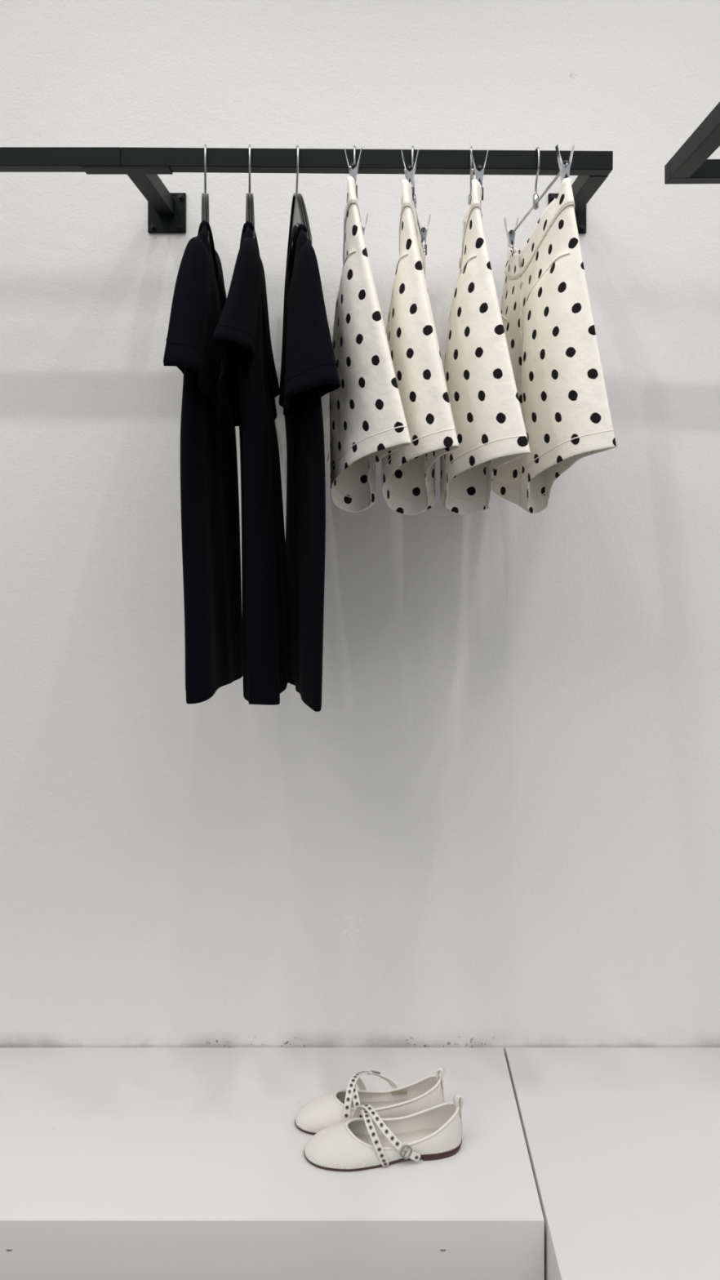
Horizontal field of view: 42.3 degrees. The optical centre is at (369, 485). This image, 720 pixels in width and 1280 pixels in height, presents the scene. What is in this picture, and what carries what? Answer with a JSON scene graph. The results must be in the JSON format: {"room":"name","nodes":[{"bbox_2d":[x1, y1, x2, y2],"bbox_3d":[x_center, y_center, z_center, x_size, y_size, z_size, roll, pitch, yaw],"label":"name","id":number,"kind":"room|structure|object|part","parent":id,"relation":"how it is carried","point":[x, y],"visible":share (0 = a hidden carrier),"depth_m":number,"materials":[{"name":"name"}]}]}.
{"room":"clothing store","nodes":[
{"label":"clothing store","id":0,"kind":"room"},
{"bbox_2d":[0,0,719,1054],"bbox_3d":[0.000,-0.250,1.804,12.000,3.300,0.120,0,0,0],"label":"wall","id":1,"kind":"structure","parent":0,"point":[495,823],"depth_m":1.74,"materials":[{"name":"paint"}]},
{"bbox_2d":[0,146,120,172],"bbox_3d":[-0.782,-0.509,1.607,0.777,0.075,0.273,0,0,0],"label":"rail","id":2,"kind":"object","parent":1,"relation":"attached to","point":[12,159],"visible":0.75,"depth_m":1.47,"materials":[{"name":"black metal"}]},
{"bbox_2d":[81,146,613,233],"bbox_3d":[-0.024,-0.508,1.607,0.861,0.076,0.273,0,0,0],"label":"rail","id":3,"kind":"object","parent":1,"relation":"attached to","point":[166,211],"visible":0.88,"depth_m":1.47,"materials":[{"name":"black metal"}]},
{"bbox_3d":[-0.386,-0.503,1.486,0.138,0.003,0.029,0,0,0],"label":"joining plate","id":4,"kind":"part","parent":3,"relation":"part of","materials":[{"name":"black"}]},
{"bbox_3d":[-0.378,-0.518,1.620,0.030,0.030,0.238,0,0,0],"label":"bracket arm","id":5,"kind":"part","parent":3,"relation":"part of","materials":[{"name":"black metal"}]},
{"bbox_3d":[-0.378,-0.509,1.741,0.071,0.075,0.006,0,0,0],"label":"wall plate","id":6,"kind":"part","parent":3,"relation":"part of","materials":[{"name":"black metal"}]},
{"bbox_2d":[201,143,208,249],"bbox_3d":[-0.262,-0.438,1.486,0.011,0.206,0.334,0,0,-10],"label":"clothes hanger","id":7,"kind":"object","parent":3,"relation":"hanging from","point":[205,197],"visible":0.36,"depth_m":1.43,"materials":[{"name":"silver metal"}]},
{"bbox_2d":[163,219,242,703],"bbox_3d":[-0.245,-0.059,1.464,0.090,0.727,0.495,0,0,-4],"label":"dress","id":8,"kind":"object","parent":7,"relation":"hanging from","point":[209,477],"visible":0.88,"depth_m":1.31,"materials":[{"name":"black fabric"}]},
{"bbox_2d":[245,144,254,238],"bbox_3d":[-0.191,-0.438,1.486,0.011,0.205,0.334,0,0,-8],"label":"clothes hanger","id":9,"kind":"object","parent":3,"relation":"hanging from","point":[250,215],"visible":0.4,"depth_m":1.42,"materials":[{"name":"silver metal"}]},
{"bbox_2d":[211,220,290,705],"bbox_3d":[-0.168,-0.050,1.458,0.096,0.734,0.486,0,0,0],"label":"dress","id":10,"kind":"object","parent":9,"relation":"hanging from","point":[248,386],"visible":1,"depth_m":1.33,"materials":[{"name":"black fabric"}]},
{"bbox_2d":[284,144,311,288],"bbox_3d":[-0.116,-0.437,1.486,0.011,0.204,0.334,0,0,-10],"label":"clothes hanger","id":11,"kind":"object","parent":3,"relation":"hanging from","point":[299,215],"visible":0.69,"depth_m":1.47,"materials":[{"name":"silver metal"}]},
{"bbox_2d":[278,223,340,711],"bbox_3d":[-0.111,-0.050,1.452,0.074,0.735,0.500,0,0,-11],"label":"dress","id":12,"kind":"object","parent":11,"relation":"hanging from","point":[308,366],"visible":0.98,"depth_m":1.31,"materials":[{"name":"black fabric"}]},
{"bbox_2d":[344,145,368,235],"bbox_3d":[-0.018,-0.474,1.486,0.025,0.130,0.344,0,0,2],"label":"hanger","id":13,"kind":"object","parent":3,"relation":"hanging from","point":[353,169],"visible":0.58,"depth_m":1.32,"materials":[{"name":"silver metal"}]},
{"bbox_2d":[327,176,411,512],"bbox_3d":[-0.023,-0.193,1.468,0.088,0.474,0.510,0,0,-8],"label":"shorts","id":14,"kind":"object","parent":13,"relation":"hanging from","point":[368,423],"visible":0.98,"depth_m":1.29,"materials":[{"name":"white fabric"}]},
{"bbox_2d":[400,145,431,255],"bbox_3d":[0.078,-0.474,1.495,0.025,0.129,0.344,0,0,7],"label":"hanger","id":15,"kind":"object","parent":3,"relation":"hanging from","point":[410,172],"visible":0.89,"depth_m":1.47,"materials":[{"name":"silver metal"}]},
{"bbox_2d":[381,179,458,515],"bbox_3d":[0.068,-0.189,1.469,0.100,0.474,0.501,0,0,0],"label":"shorts","id":16,"kind":"object","parent":15,"relation":"hanging from","point":[407,473],"visible":0.9,"depth_m":1.28,"materials":[{"name":"white fabric"}]},
{"bbox_2d":[467,146,488,217],"bbox_3d":[0.172,-0.473,1.493,0.028,0.128,0.339,0,0,5],"label":"hanger","id":17,"kind":"object","parent":3,"relation":"hanging from","point":[479,171],"visible":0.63,"depth_m":1.33,"materials":[{"name":"silver metal"}]},
{"bbox_2d":[440,179,530,515],"bbox_3d":[0.161,-0.190,1.470,0.099,0.474,0.500,0,0,0],"label":"shorts","id":18,"kind":"object","parent":17,"relation":"hanging from","point":[486,407],"visible":0.93,"depth_m":1.29,"materials":[{"name":"white fabric"}]},
{"bbox_2d":[503,144,574,253],"bbox_3d":[0.266,-0.473,1.492,0.025,0.128,0.381,0,0,-4],"label":"hanger","id":19,"kind":"object","parent":3,"relation":"hanging from","point":[564,167],"visible":0.9,"depth_m":1.47,"materials":[{"name":"silver metal"}]},
{"bbox_2d":[491,177,616,513],"bbox_3d":[0.254,-0.191,1.468,0.077,0.474,0.498,0,0,-8],"label":"shorts","id":20,"kind":"object","parent":19,"relation":"hanging from","point":[546,310],"visible":0.88,"depth_m":1.31,"materials":[{"name":"white fabric"}]},
{"bbox_3d":[0.370,-0.508,1.741,0.071,0.075,0.006,0,0,0],"label":"wall plate","id":21,"kind":"part","parent":3,"relation":"part of","materials":[{"name":"black metal"}]},
{"bbox_3d":[0.370,-0.513,1.620,0.030,0.030,0.238,0,0,0],"label":"bracket arm","id":22,"kind":"part","parent":3,"relation":"part of","materials":[{"name":"black metal"}]},
{"bbox_2d":[664,102,719,184],"bbox_3d":[0.771,-0.501,1.417,1.143,0.075,0.498,0,0,-38],"label":"rail","id":23,"kind":"object","parent":1,"relation":"attached to","point":[691,164],"visible":1,"depth_m":1.41,"materials":[{"name":"black metal"}]},
{"bbox_3d":[0.000,1.450,-3.068,12.000,0.100,9.864,0,0,0],"label":"floor","id":24,"kind":"structure","parent":0,"visible":0},
{"bbox_2d":[0,1047,544,1279],"bbox_3d":[-0.575,1.225,1.535,1.650,0.350,0.410,0,0,0],"label":"plinth","id":25,"kind":"object","parent":24,"relation":"on","point":[117,1163],"visible":1,"depth_m":1.42,"materials":[{"name":"white paint"}]},
{"bbox_2d":[294,1066,444,1134],"bbox_3d":[0.002,1.010,1.542,0.248,0.080,0.083,0,0,0],"label":"shoe","id":26,"kind":"object","parent":25,"relation":"on","point":[322,1112],"visible":0.85,"depth_m":1.53,"materials":[{"name":"white leather"}]},
{"bbox_2d":[303,1093,463,1171],"bbox_3d":[0.024,1.010,1.463,0.253,0.081,0.081,0,0,0],"label":"shoe","id":27,"kind":"object","parent":25,"relation":"on","point":[371,1141],"visible":1,"depth_m":1.45,"materials":[{"name":"white leather"}]},
{"bbox_2d":[505,1047,719,1279],"bbox_3d":[1.077,1.225,1.145,1.646,0.350,1.190,0,0,0],"label":"plinth","id":28,"kind":"object","parent":24,"relation":"on","point":[623,1144],"visible":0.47,"depth_m":1.46,"materials":[{"name":"white paint"}]}
]}

